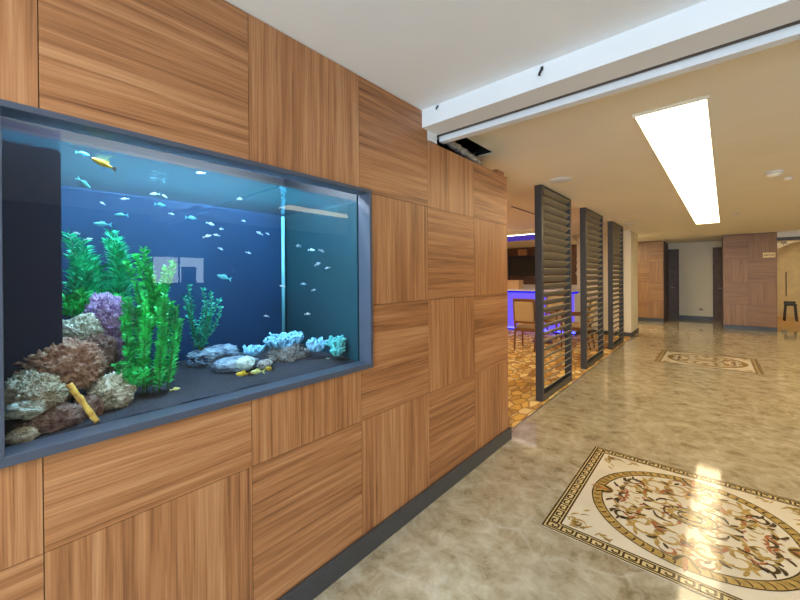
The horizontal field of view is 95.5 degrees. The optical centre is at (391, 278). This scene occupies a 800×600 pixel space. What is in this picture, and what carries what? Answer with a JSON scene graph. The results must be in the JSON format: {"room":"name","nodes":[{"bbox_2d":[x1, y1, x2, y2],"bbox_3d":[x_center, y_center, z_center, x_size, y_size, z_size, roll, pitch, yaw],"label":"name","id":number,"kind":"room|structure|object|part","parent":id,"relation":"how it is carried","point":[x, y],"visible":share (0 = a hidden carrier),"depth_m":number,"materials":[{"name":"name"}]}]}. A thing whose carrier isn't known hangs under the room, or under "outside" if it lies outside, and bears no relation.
{"room":"hotel lobby","nodes":[
{"label":"hotel lobby","id":0,"kind":"room"},
{"bbox_2d":[0,0,507,599],"bbox_3d":[-1.729,0.211,0.878,1.000,2.503,7.198,0,0,42],"label":"wall","id":1,"kind":"structure","parent":0,"point":[248,500],"depth_m":1.49,"materials":[{"name":"brown wood"}]},
{"bbox_2d":[0,99,372,468],"bbox_3d":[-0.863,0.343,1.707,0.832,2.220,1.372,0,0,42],"label":"aquarium","id":2,"kind":"object","parent":1,"relation":"in","point":[43,152],"visible":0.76,"depth_m":1.73,"materials":[{"name":"glass"}]},
{"bbox_2d":[5,426,40,444],"bbox_3d":[-1.060,0.454,1.039,0.053,0.062,0.088,0,0,42],"label":"rock","id":3,"kind":"object","parent":2,"relation":"in","point":[19,435],"visible":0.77,"depth_m":1.03,"materials":[{"name":"beige stone"}]},
{"bbox_2d":[13,402,83,433],"bbox_3d":[-1.049,0.443,1.124,0.113,0.119,0.175,0,0,42],"label":"rock","id":4,"kind":"object","parent":2,"relation":"on","point":[63,415],"visible":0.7,"depth_m":1.10,"materials":[{"name":"brown stone"}]},
{"bbox_2d":[4,367,69,411],"bbox_3d":[-1.093,0.346,1.108,0.162,0.150,0.176,0,0,18],"label":"rock","id":5,"kind":"object","parent":4,"relation":"on","point":[29,385],"visible":0.74,"depth_m":1.08,"materials":[{"name":"grey stone"}]},
{"bbox_2d":[4,399,45,419],"bbox_3d":[-1.069,0.382,1.059,0.084,0.061,0.103,0,0,42],"label":"rock","id":6,"kind":"object","parent":5,"relation":"on","point":[25,410],"visible":0.93,"depth_m":1.04,"materials":[{"name":"grey stone"}]},
{"bbox_2d":[12,335,110,401],"bbox_3d":[-1.098,0.296,1.194,0.184,0.221,0.284,0,0,42],"label":"rock","id":7,"kind":"object","parent":5,"relation":"on","point":[78,362],"visible":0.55,"depth_m":1.17,"materials":[{"name":"stone"}]},
{"bbox_2d":[75,176,90,188],"bbox_3d":[-1.064,-0.332,1.253,0.006,0.039,0.044,0,0,43],"label":"fish","id":8,"kind":"object","parent":2,"relation":"in","point":[85,183],"visible":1,"depth_m":1.25},
{"bbox_2d":[66,382,99,422],"bbox_3d":[-0.972,0.393,1.146,0.087,0.136,0.019,-1,0,-20],"label":"branch","id":9,"kind":"object","parent":2,"relation":"on","point":[71,387],"visible":1,"depth_m":1.14,"materials":[{"name":"yellow wood"}]},
{"bbox_2d":[61,228,111,311],"bbox_3d":[-1.297,-0.033,1.558,0.130,0.360,0.218,0,0,42],"label":"feathery plant","id":10,"kind":"object","parent":2,"relation":"in","point":[90,277],"visible":0.67,"depth_m":1.54,"materials":[{"name":"green plant"}]},
{"bbox_2d":[72,394,105,420],"bbox_3d":[-1.015,0.441,1.217,0.093,0.109,0.102,0,0,42],"label":"rock","id":11,"kind":"object","parent":2,"relation":"on","point":[95,402],"visible":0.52,"depth_m":1.21,"materials":[{"name":"stone"}]},
{"bbox_2d":[82,333,118,377],"bbox_3d":[-1.103,0.297,1.357,0.142,0.198,0.158,-1,0,-42],"label":"rock","id":12,"kind":"object","parent":2,"relation":"in","point":[107,343],"visible":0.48,"depth_m":1.34,"materials":[{"name":"brown stone"}]},
{"bbox_2d":[62,312,106,340],"bbox_3d":[-1.165,0.202,1.363,0.161,0.147,0.171,-1,0,-15],"label":"rock","id":13,"kind":"object","parent":12,"relation":"on","point":[82,325],"visible":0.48,"depth_m":1.33,"materials":[{"name":"white stone"}]},
{"bbox_2d":[110,335,135,371],"bbox_3d":[-1.085,0.288,1.423,0.124,0.175,0.137,0,0,33],"label":"coral","id":14,"kind":"object","parent":12,"relation":"on","point":[120,342],"visible":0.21,"depth_m":1.40},
{"bbox_2d":[82,291,135,337],"bbox_3d":[-1.133,0.188,1.455,0.181,0.275,0.186,0,0,42],"label":"coral","id":15,"kind":"object","parent":14,"relation":"on","point":[106,308],"visible":0.35,"depth_m":1.41},
{"bbox_2d":[62,287,124,317],"bbox_3d":[-1.198,0.101,1.470,0.084,0.134,0.233,0,0,42],"label":"plant","id":16,"kind":"object","parent":15,"relation":"on","point":[75,304],"visible":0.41,"depth_m":1.42,"materials":[{"name":"green plant"}]},
{"bbox_2d":[93,221,111,226],"bbox_3d":[-1.058,-0.200,1.333,0.007,0.022,0.057,0,0,42],"label":"fish","id":17,"kind":"object","parent":2,"relation":"in","point":[101,223],"visible":1,"depth_m":1.33},
{"bbox_2d":[91,158,117,172],"bbox_3d":[-1.004,-0.397,1.275,0.010,0.043,0.077,0,0,42],"label":"fish","id":18,"kind":"object","parent":2,"relation":"in","point":[99,162],"visible":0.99,"depth_m":1.27},
{"bbox_2d":[85,369,136,410],"bbox_3d":[-0.980,0.398,1.280,0.127,0.146,0.154,0,0,42],"label":"rock","id":19,"kind":"object","parent":2,"relation":"on","point":[114,393],"visible":0.84,"depth_m":1.25,"materials":[{"name":"beige stone"}]},
{"bbox_2d":[110,361,149,384],"bbox_3d":[-0.934,0.343,1.306,0.048,0.103,0.119,0,0,42],"label":"bushy plant","id":20,"kind":"object","parent":19,"relation":"on","point":[128,374],"visible":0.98,"depth_m":1.30,"materials":[{"name":"green plant"}]},
{"bbox_2d":[99,228,134,299],"bbox_3d":[-1.212,-0.037,1.614,0.115,0.374,0.149,0,0,42],"label":"feathery plant","id":21,"kind":"object","parent":2,"relation":"in","point":[120,282],"visible":0.73,"depth_m":1.60,"materials":[{"name":"green plant"}]},
{"bbox_2d":[114,212,128,216],"bbox_3d":[-1.021,-0.241,1.375,0.006,0.017,0.047,0,0,42],"label":"fish","id":22,"kind":"object","parent":2,"relation":"in","point":[120,214],"visible":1,"depth_m":1.37},
{"bbox_2d":[122,246,177,329],"bbox_3d":[-1.015,0.041,1.555,0.100,0.362,0.229,0,0,31],"label":"plant","id":23,"kind":"object","parent":2,"relation":"in","point":[154,292],"visible":0.74,"depth_m":1.53,"materials":[{"name":"green plant"}]},
{"bbox_2d":[119,292,185,392],"bbox_3d":[-0.934,0.256,1.430,0.231,0.407,0.157,-1,0,-35],"label":"bushy plant","id":24,"kind":"object","parent":2,"relation":"on","point":[160,376],"visible":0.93,"depth_m":1.42,"materials":[{"name":"green plant"}]},
{"bbox_3d":[-1.165,0.031,1.972,0.010,0.897,1.370,0,0,42],"label":"pane","id":25,"kind":"part","parent":2,"relation":"part of","materials":[{"name":"clear glass"}]},
{"bbox_3d":[-0.891,0.474,1.734,0.713,0.012,1.330,0,0,42],"label":"pane","id":26,"kind":"part","parent":2,"relation":"part of","materials":[{"name":"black glass"}]},
{"bbox_2d":[187,344,243,368],"bbox_3d":[-0.938,0.413,1.950,0.303,0.112,0.176,-1,0,-44],"label":"rock","id":27,"kind":"object","parent":2,"relation":"on","point":[204,358],"visible":0.83,"depth_m":1.87,"materials":[{"name":"stone"}]},
{"bbox_2d":[181,283,223,349],"bbox_3d":[-0.982,0.199,1.897,0.071,0.351,0.215,0,0,42],"label":"plant","id":28,"kind":"object","parent":27,"relation":"on","point":[199,340],"visible":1,"depth_m":1.89,"materials":[{"name":"teal plant"}]},
{"bbox_2d":[217,274,231,280],"bbox_3d":[-0.740,-0.002,1.615,0.009,0.037,0.069,0,0,42],"label":"fish","id":29,"kind":"object","parent":2,"relation":"in","point":[223,276],"visible":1,"depth_m":1.61},
{"bbox_2d":[211,355,258,372],"bbox_3d":[-0.769,0.426,1.803,0.159,0.074,0.226,0,0,32],"label":"rock","id":30,"kind":"object","parent":2,"relation":"on","point":[227,364],"visible":0.66,"depth_m":1.74,"materials":[{"name":"stone"}]},
{"bbox_2d":[242,344,266,355],"bbox_3d":[-0.710,0.371,1.906,0.076,0.055,0.131,0,0,42],"label":"coral","id":31,"kind":"object","parent":30,"relation":"on","point":[255,350],"visible":1,"depth_m":1.88},
{"bbox_2d":[236,370,250,376],"bbox_3d":[-0.662,0.429,1.628,0.010,0.039,0.080,0,0,31],"label":"fish","id":32,"kind":"object","parent":2,"relation":"on","point":[243,372],"visible":1,"depth_m":1.62},
{"bbox_2d":[235,355,254,369],"bbox_3d":[-0.700,0.407,1.747,0.095,0.068,0.091,-1,0,-30],"label":"rock","id":33,"kind":"object","parent":2,"relation":"in","point":[246,362],"visible":0.99,"depth_m":1.72,"materials":[{"name":"white stone"}]},
{"bbox_2d":[250,368,264,373],"bbox_3d":[-0.625,0.437,1.697,0.010,0.035,0.078,0,0,42],"label":"fish","id":34,"kind":"object","parent":2,"relation":"on","point":[257,370],"visible":1,"depth_m":1.69},
{"bbox_2d":[257,359,272,368],"bbox_3d":[-0.631,0.426,1.810,0.066,0.050,0.085,0,0,42],"label":"rock","id":35,"kind":"object","parent":2,"relation":"on","point":[262,364],"visible":0.94,"depth_m":1.79,"materials":[{"name":"grey stone"}]},
{"bbox_2d":[266,342,310,361],"bbox_3d":[-0.580,0.422,2.043,0.221,0.141,0.273,0,0,42],"label":"rock","id":36,"kind":"object","parent":2,"relation":"on","point":[294,352],"visible":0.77,"depth_m":1.97,"materials":[{"name":"grey stone"}]},
{"bbox_2d":[263,331,303,348],"bbox_3d":[-0.595,0.338,2.032,0.151,0.090,0.262,0,0,39],"label":"coral","id":37,"kind":"object","parent":36,"relation":"on","point":[278,341],"visible":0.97,"depth_m":1.98},
{"bbox_2d":[306,336,327,351],"bbox_3d":[-0.413,0.363,2.012,0.082,0.076,0.149,0,0,42],"label":"coral","id":38,"kind":"object","parent":2,"relation":"in","point":[314,344],"visible":0.97,"depth_m":1.98},
{"bbox_3d":[-0.446,0.024,2.237,0.713,0.897,0.020,0,0,42],"label":"pane","id":39,"kind":"part","parent":2,"relation":"part of","materials":[{"name":"clear glass"}]},
{"bbox_2d":[325,335,346,347],"bbox_3d":[-0.301,0.352,2.012,0.086,0.075,0.121,0,0,42],"label":"coral","id":40,"kind":"object","parent":2,"relation":"in","point":[340,341],"visible":0.88,"depth_m":1.99},
{"bbox_2d":[330,346,345,355],"bbox_3d":[-0.294,0.393,1.978,0.064,0.056,0.116,0,0,42],"label":"coral","id":41,"kind":"object","parent":2,"relation":"in","point":[337,351],"visible":1,"depth_m":1.96},
{"bbox_2d":[278,427,511,599],"bbox_3d":[-1.639,1.411,0.958,1.020,0.102,7.020,0,0,42],"label":"baseboard","id":42,"kind":"structure","parent":1,"relation":"attached to","point":[329,573],"depth_m":1.99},
{"bbox_2d":[437,137,481,165],"bbox_3d":[0.548,-0.958,2.756,0.106,0.120,0.704,0,0,36],"label":"hose","id":43,"kind":"object","parent":1,"relation":"on","point":[453,145],"visible":0.59,"depth_m":2.70,"materials":[{"name":"metal"}]},
{"bbox_2d":[492,169,503,175],"bbox_3d":[0.921,-0.918,3.197,0.088,0.041,0.125,0,0,42],"label":"wood block","id":44,"kind":"object","parent":1,"relation":"on","point":[496,170],"visible":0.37,"depth_m":3.15,"materials":[{"name":"brown wood"}]},
{"bbox_2d":[225,0,799,243],"bbox_3d":[3.644,-1.363,6.254,10.900,0.520,22.000,0,0,42],"label":"ceiling","id":45,"kind":"structure","parent":0,"point":[598,144],"depth_m":2.14,"materials":[{"name":"beige paint"}]},
{"bbox_2d":[455,141,478,154],"bbox_3d":[0.569,-1.085,2.914,0.080,0.188,0.551,0,0,39],"label":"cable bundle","id":46,"kind":"object","parent":45,"relation":"hanging from","point":[475,148],"visible":0.32,"depth_m":3.04,"materials":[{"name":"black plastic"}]},
{"bbox_2d":[549,177,571,182],"bbox_3d":[1.850,-1.072,3.985,0.230,0.016,0.230,0,0,42],"label":"ceiling speaker","id":47,"kind":"object","parent":45,"relation":"attached to","point":[559,179],"visible":1,"depth_m":3.96,"materials":[{"name":"white paint"}]},
{"bbox_2d":[422,0,799,143],"bbox_3d":[2.136,-0.986,0.678,5.750,0.168,0.165,0,0,42],"label":"beam","id":48,"kind":"structure","parent":45,"relation":"attached to","point":[707,24],"depth_m":1.61,"materials":[{"name":"white paint"}]},
{"bbox_2d":[437,20,799,136],"bbox_3d":[2.227,-1.021,0.744,5.700,0.099,0.055,0,0,42],"label":"track","id":49,"kind":"object","parent":45,"relation":"attached to","point":[798,21],"depth_m":1.69,"materials":[{"name":"grey metal"}]},
{"bbox_2d":[439,23,799,143],"bbox_3d":[2.367,-1.003,0.690,5.420,0.137,0.050,0,0,42],"label":"trim rail","id":50,"kind":"object","parent":45,"relation":"attached to","point":[792,33],"visible":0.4,"depth_m":1.71,"materials":[{"name":"white metal"}]},
{"bbox_2d":[632,95,720,224],"bbox_3d":[4.075,-1.092,4.820,0.386,0.016,6.963,0,0,43],"label":"ceiling light panel","id":51,"kind":"object","parent":45,"relation":"attached to","point":[679,136],"visible":1,"depth_m":3.03,"materials":[{"name":"white plastic"}]},
{"bbox_2d":[764,170,783,177],"bbox_3d":[3.931,-1.067,3.733,0.138,0.056,0.138,0,0,42],"label":"smoke detector","id":52,"kind":"object","parent":45,"relation":"attached to","point":[775,173],"visible":1,"depth_m":3.70,"materials":[{"name":"white paint"}]},
{"bbox_2d":[507,244,576,284],"bbox_3d":[4.474,-0.415,12.256,4.160,1.233,0.140,0,0,42],"label":"wall","id":53,"kind":"structure","parent":0,"point":[530,250],"depth_m":11.96,"materials":[{"name":"brown wood"}]},
{"bbox_2d":[508,255,534,275],"bbox_3d":[4.432,-0.418,12.155,1.070,0.660,0.058,0,0,42],"label":"television","id":54,"kind":"object","parent":53,"relation":"attached to","point":[517,265],"visible":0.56,"depth_m":12.18,"materials":[{"name":"black plastic"}]},
{"bbox_2d":[518,249,526,255],"bbox_3d":[4.393,-0.873,12.203,0.310,0.210,0.040,0,0,42],"label":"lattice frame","id":55,"kind":"object","parent":53,"relation":"attached to","point":[521,252],"visible":1,"depth_m":12.20,"materials":[{"name":"brown wood"}]},
{"bbox_2d":[507,229,576,248],"bbox_3d":[3.171,-1.066,10.792,4.160,0.100,3.850,0,0,42],"label":"ceiling","id":56,"kind":"structure","parent":0,"point":[525,243],"depth_m":10.04,"materials":[{"name":"beige paint"}]},
{"bbox_2d":[507,234,534,241],"bbox_3d":[2.354,-1.004,9.873,4.160,0.004,1.310,0,0,42],"label":"trim","id":57,"kind":"structure","parent":56,"relation":"attached to","point":[531,236],"depth_m":8.96,"materials":[{"name":"purple"}]},
{"bbox_2d":[523,284,576,288],"bbox_3d":[4.497,0.786,12.275,4.160,1.170,0.100,0,0,42],"label":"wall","id":58,"kind":"structure","parent":0,"point":[525,286],"depth_m":12.06,"materials":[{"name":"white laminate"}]},
{"bbox_2d":[313,317,799,599],"bbox_3d":[3.666,1.449,6.264,10.900,0.103,22.000,0,0,42],"label":"floor","id":59,"kind":"structure","parent":0,"point":[484,538],"depth_m":2.83,"materials":[{"name":"beige stone"}]},
{"bbox_2d":[512,337,632,429],"bbox_3d":[3.078,1.407,6.242,0.850,0.016,6.815,0,0,42],"label":"trim","id":60,"kind":"structure","parent":59,"relation":"on","point":[518,424],"depth_m":4.52,"materials":[{"name":"stone"}]},
{"bbox_2d":[541,446,799,599],"bbox_3d":[1.785,1.429,2.173,1.290,0.004,1.290,0,0,42],"label":"mosaic","id":61,"kind":"object","parent":59,"relation":"on","point":[714,539],"visible":1,"depth_m":2.09,"materials":[{"name":"beige stone"}]},
{"bbox_2d":[654,350,763,374],"bbox_3d":[5.311,1.386,6.140,1.300,0.004,1.300,0,0,42],"label":"mosaic","id":62,"kind":"object","parent":59,"relation":"on","point":[737,364],"visible":1,"depth_m":6.06,"materials":[{"name":"beige stone"}]},
{"bbox_2d":[783,301,797,321],"bbox_3d":[12.277,1.012,11.183,0.299,0.602,0.299,0,0,42],"label":"stool","id":63,"kind":"object","parent":59,"relation":"on","point":[786,303],"visible":1,"depth_m":11.17,"materials":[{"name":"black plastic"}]},
{"bbox_3d":[12.276,0.811,11.182,0.260,0.060,0.260,0,0,42],"label":"seat","id":64,"kind":"part","parent":63,"relation":"part of","materials":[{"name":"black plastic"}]},
{"bbox_3d":[12.287,1.072,11.021,0.040,0.483,0.077,0,0,-3],"label":"leg","id":65,"kind":"part","parent":63,"relation":"part of","materials":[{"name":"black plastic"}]},
{"bbox_2d":[508,330,630,427],"bbox_3d":[2.024,1.453,8.526,5.440,0.104,8.800,0,0,42],"label":"floor","id":66,"kind":"structure","parent":0,"point":[522,402],"depth_m":5.75,"materials":[{"name":"gold patterned carpet"}]},
{"bbox_2d":[513,298,534,351],"bbox_3d":[2.727,0.898,7.238,0.496,1.010,0.603,0,0,38],"label":"chair","id":67,"kind":"object","parent":66,"relation":"on","point":[523,309],"visible":0.73,"depth_m":7.04,"materials":[{"name":"beige fabric"}]},
{"bbox_3d":[2.432,0.912,7.181,0.047,0.986,0.139,0,0,38],"label":"leg","id":68,"kind":"part","parent":67,"relation":"part of","materials":[{"name":"brown wood"}]},
{"bbox_3d":[2.574,0.639,7.041,0.410,0.489,0.106,0,0,38],"label":"frame","id":69,"kind":"part","parent":67,"relation":"part of","materials":[{"name":"brown wood"}]},
{"bbox_2d":[514,301,533,321],"bbox_3d":[2.576,0.641,7.043,0.360,0.395,0.114,0,0,38],"label":"cushion","id":70,"kind":"object","parent":67,"relation":"on","point":[523,310],"depth_m":7.01,"materials":[{"name":"beige fabric"}]},
{"bbox_3d":[2.760,1.010,7.279,0.410,0.060,0.480,0,0,38],"label":"seat frame","id":71,"kind":"part","parent":67,"relation":"part of","materials":[{"name":"brown wood"}]},
{"bbox_2d":[516,323,534,328],"bbox_3d":[2.774,0.947,7.299,0.390,0.075,0.450,0,0,38],"label":"seat cushion","id":72,"kind":"object","parent":67,"relation":"on","point":[519,326],"depth_m":7.14,"materials":[{"name":"beige fabric"}]},
{"bbox_3d":[2.747,0.911,6.938,0.047,0.986,0.139,0,0,38],"label":"leg","id":73,"kind":"part","parent":67,"relation":"part of","materials":[{"name":"brown wood"}]},
{"bbox_2d":[508,289,580,335],"bbox_3d":[3.797,0.835,9.553,2.030,1.096,0.700,0,0,42],"label":"countertop","id":74,"kind":"structure","parent":66,"relation":"on","point":[512,293],"depth_m":9.34,"materials":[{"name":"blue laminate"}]},
{"bbox_2d":[508,280,522,288],"bbox_3d":[3.318,0.168,9.905,0.450,0.238,0.300,0,0,42],"label":"box","id":75,"kind":"object","parent":74,"relation":"on","point":[512,284],"visible":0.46,"depth_m":9.74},
{"bbox_2d":[508,289,579,291],"bbox_3d":[3.793,0.307,9.551,2.030,0.040,0.700,0,0,42],"label":"countertop","id":76,"kind":"structure","parent":74,"relation":"on","point":[573,290],"depth_m":9.29,"materials":[{"name":"white laminate"}]},
{"bbox_2d":[532,307,560,343],"bbox_3d":[3.314,1.025,7.978,0.740,0.735,0.740,0,0,42],"label":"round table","id":77,"kind":"object","parent":66,"relation":"on","point":[544,307],"visible":0.15,"depth_m":7.79,"materials":[{"name":"brown wood"}]},
{"bbox_2d":[534,184,571,401],"bbox_3d":[2.083,0.167,4.624,0.083,2.496,1.155,0,0,42],"label":"slatted screen","id":78,"kind":"object","parent":66,"relation":"on","point":[552,209],"visible":1,"depth_m":4.51,"materials":[{"name":"grey paint"}]},
{"bbox_3d":[1.717,0.171,4.213,0.080,2.496,0.055,0,0,42],"label":"post","id":79,"kind":"part","parent":78,"relation":"part of","materials":[{"name":"grey metal"}]},
{"bbox_3d":[2.073,-1.066,4.620,0.080,0.030,1.045,0,0,42],"label":"rail","id":80,"kind":"part","parent":78,"relation":"part of","materials":[{"name":"grey metal"}]},
{"bbox_3d":[2.092,1.377,4.629,0.080,0.075,1.045,0,0,42],"label":"rail","id":81,"kind":"part","parent":78,"relation":"part of","materials":[{"name":"grey paint"}]},
{"bbox_3d":[2.448,0.163,5.035,0.080,2.496,0.055,0,0,42],"label":"post","id":82,"kind":"part","parent":78,"relation":"part of","materials":[{"name":"grey metal"}]},
{"bbox_2d":[544,295,564,338],"bbox_3d":[3.789,0.884,8.586,0.496,1.010,0.603,0,0,44],"label":"chair","id":83,"kind":"object","parent":66,"relation":"on","point":[558,296],"visible":0.2,"depth_m":8.67,"materials":[{"name":"beige fabric"}]},
{"bbox_2d":[547,316,560,320],"bbox_3d":[3.737,0.935,8.531,0.390,0.075,0.450,0,0,44],"label":"seat cushion","id":84,"kind":"object","parent":83,"relation":"on","point":[559,317],"depth_m":8.30,"materials":[{"name":"beige fabric"}]},
{"bbox_2d":[547,296,562,311],"bbox_3d":[3.956,0.624,8.762,0.360,0.395,0.114,0,0,44],"label":"cushion","id":85,"kind":"object","parent":83,"relation":"on","point":[551,297],"depth_m":8.75,"materials":[{"name":"beige fabric"}]},
{"bbox_2d":[560,297,595,350],"bbox_3d":[3.758,0.889,7.316,0.603,1.010,0.496,0,0,40],"label":"chair","id":86,"kind":"object","parent":66,"relation":"on","point":[575,325],"visible":0.39,"depth_m":7.18,"materials":[{"name":"beige fabric"}]},
{"bbox_3d":[3.434,1.073,7.322,0.041,0.642,0.058,-1,0,-28],"label":"leg","id":87,"kind":"part","parent":86,"relation":"part of","materials":[{"name":"brown wood"}]},
{"bbox_2d":[560,322,579,327],"bbox_3d":[3.699,0.939,7.365,0.450,0.075,0.390,0,0,40],"label":"seat cushion","id":88,"kind":"object","parent":86,"relation":"on","point":[574,324],"depth_m":7.25,"materials":[{"name":"beige fabric"}]},
{"bbox_3d":[3.719,1.002,7.349,0.480,0.060,0.410,0,0,40],"label":"seat frame","id":89,"kind":"part","parent":86,"relation":"part of","materials":[{"name":"brown wood"}]},
{"bbox_3d":[3.805,0.902,7.019,0.139,0.986,0.047,0,0,40],"label":"leg","id":90,"kind":"part","parent":86,"relation":"part of","materials":[{"name":"brown wood"}]},
{"bbox_3d":[4.059,0.899,7.325,0.139,0.986,0.047,0,0,40],"label":"leg","id":91,"kind":"part","parent":86,"relation":"part of","materials":[{"name":"brown wood"}]},
{"bbox_2d":[588,301,595,320],"bbox_3d":[3.944,0.630,7.159,0.114,0.395,0.360,0,0,40],"label":"cushion","id":92,"kind":"object","parent":86,"relation":"on","point":[591,314],"depth_m":7.04,"materials":[{"name":"beige fabric"}]},
{"bbox_2d":[580,207,603,368],"bbox_3d":[3.351,0.152,6.052,0.083,2.496,1.175,0,0,42],"label":"slatted screen","id":93,"kind":"object","parent":66,"relation":"on","point":[591,223],"visible":1,"depth_m":5.93,"materials":[{"name":"grey paint"}]},
{"bbox_3d":[2.979,0.156,5.633,0.080,2.496,0.055,0,0,42],"label":"post","id":94,"kind":"part","parent":93,"relation":"part of","materials":[{"name":"grey metal"}]},
{"bbox_3d":[3.361,1.362,6.056,0.080,0.075,1.065,0,0,42],"label":"rail","id":95,"kind":"part","parent":93,"relation":"part of","materials":[{"name":"grey paint"}]},
{"bbox_3d":[3.723,0.147,6.471,0.080,2.496,0.055,0,0,42],"label":"post","id":96,"kind":"part","parent":93,"relation":"part of","materials":[{"name":"grey metal"}]},
{"bbox_2d":[607,221,623,349],"bbox_3d":[4.638,0.136,7.500,0.083,2.496,1.140,0,0,42],"label":"slatted screen","id":97,"kind":"object","parent":66,"relation":"on","point":[615,231],"visible":1,"depth_m":7.39,"materials":[{"name":"grey paint"}]},
{"bbox_3d":[4.278,0.140,7.095,0.080,2.496,0.055,0,0,42],"label":"post","id":98,"kind":"part","parent":97,"relation":"part of","materials":[{"name":"grey metal"}]},
{"bbox_3d":[4.648,1.347,7.505,0.080,0.075,1.030,0,0,42],"label":"rail","id":99,"kind":"part","parent":97,"relation":"part of","materials":[{"name":"grey metal"}]},
{"bbox_3d":[4.999,0.132,7.906,0.080,2.496,0.055,0,0,42],"label":"post","id":100,"kind":"part","parent":97,"relation":"part of","materials":[{"name":"grey metal"}]},
{"bbox_2d":[577,230,637,332],"bbox_3d":[5.534,0.123,9.306,1.160,2.503,1.050,0,0,42],"label":"wall column","id":101,"kind":"structure","parent":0,"point":[630,238],"depth_m":8.83,"materials":[{"name":"beige paint"}]},
{"bbox_2d":[587,328,638,336],"bbox_3d":[5.544,1.324,9.310,1.190,0.100,1.080,0,0,42],"label":"baseboard","id":102,"kind":"structure","parent":101,"relation":"attached to","point":[634,332],"depth_m":8.74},
{"bbox_2d":[638,241,667,321],"bbox_3d":[8.252,0.090,12.202,1.555,2.503,1.510,0,0,42],"label":"wall","id":103,"kind":"structure","parent":0,"point":[650,254],"depth_m":11.35,"materials":[{"name":"brown wood"}]},
{"bbox_2d":[638,318,663,321],"bbox_3d":[7.760,1.298,11.642,1.555,0.100,0.020,0,0,42],"label":"baseboard","id":104,"kind":"structure","parent":103,"relation":"attached to","point":[639,319],"depth_m":11.32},
{"bbox_2d":[668,241,721,316],"bbox_3d":[9.987,0.079,11.727,3.300,2.503,0.115,0,0,42],"label":"wall","id":105,"kind":"structure","parent":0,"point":[710,245],"depth_m":11.76,"materials":[{"name":"paint"}]},
{"bbox_2d":[668,249,678,318],"bbox_3d":[9.167,0.184,12.346,0.950,2.300,0.080,0,0,42],"label":"door","id":106,"kind":"structure","parent":105,"relation":"attached to","point":[673,254],"depth_m":12.14,"materials":[{"name":"brown wood"}]},
{"bbox_2d":[679,315,712,319],"bbox_3d":[9.844,1.276,11.800,0.940,0.110,0.015,0,0,42],"label":"baseboard","id":107,"kind":"structure","parent":105,"relation":"attached to","point":[680,316],"depth_m":11.76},
{"bbox_2d":[713,247,721,320],"bbox_3d":[10.508,0.178,11.154,0.960,2.300,0.080,0,0,42],"label":"door","id":108,"kind":"structure","parent":105,"relation":"attached to","point":[717,251],"depth_m":11.41,"materials":[{"name":"brown wood"}]},
{"bbox_2d":[723,233,776,326],"bbox_3d":[9.274,0.045,9.420,0.984,2.374,0.010,0,0,42],"label":"wall","id":109,"kind":"structure","parent":0,"point":[743,274],"depth_m":9.41,"materials":[{"name":"brown wood"}]},
{"bbox_2d":[723,325,776,331],"bbox_3d":[9.281,1.295,9.421,1.000,0.100,0.020,0,0,42],"label":"baseboard","id":110,"kind":"structure","parent":109,"relation":"attached to","point":[724,326],"depth_m":9.40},
{"bbox_2d":[763,252,774,257],"bbox_3d":[9.530,-0.587,9.169,0.220,0.130,0.014,0,0,42],"label":"room sign","id":111,"kind":"object","parent":109,"relation":"attached to","point":[770,254],"visible":1,"depth_m":9.16,"materials":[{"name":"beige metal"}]},
{"bbox_2d":[777,242,799,317],"bbox_3d":[13.843,0.050,11.654,2.860,2.500,0.020,0,0,42],"label":"wall","id":112,"kind":"structure","parent":0,"point":[788,255],"depth_m":12.15,"materials":[{"name":"beige paint"}]},
{"bbox_2d":[777,230,799,237],"bbox_3d":[10.734,-1.094,8.170,2.850,0.143,0.120,0,0,42],"label":"lintel","id":113,"kind":"object","parent":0,"point":[784,233],"visible":1,"depth_m":8.94,"materials":[{"name":"white paint"}]},
{"bbox_2d":[777,236,799,240],"bbox_3d":[10.735,-0.985,8.171,2.850,0.075,0.140,0,0,42],"label":"rail","id":114,"kind":"object","parent":113,"relation":"attached to","point":[797,237],"visible":1,"depth_m":8.95,"materials":[{"name":"grey metal"}]},
{"bbox_2d":[777,241,786,331],"bbox_3d":[10.053,0.201,8.745,1.040,2.280,0.095,0,0,42],"label":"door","id":115,"kind":"structure","parent":114,"relation":"attached to","point":[782,242],"depth_m":9.01,"materials":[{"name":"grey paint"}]},
{"bbox_3d":[9.764,0.142,8.992,0.022,0.600,0.081,0,0,42],"label":"pull handle","id":116,"kind":"part","parent":115,"relation":"part of","materials":[{"name":"grey paint"}]}
]}

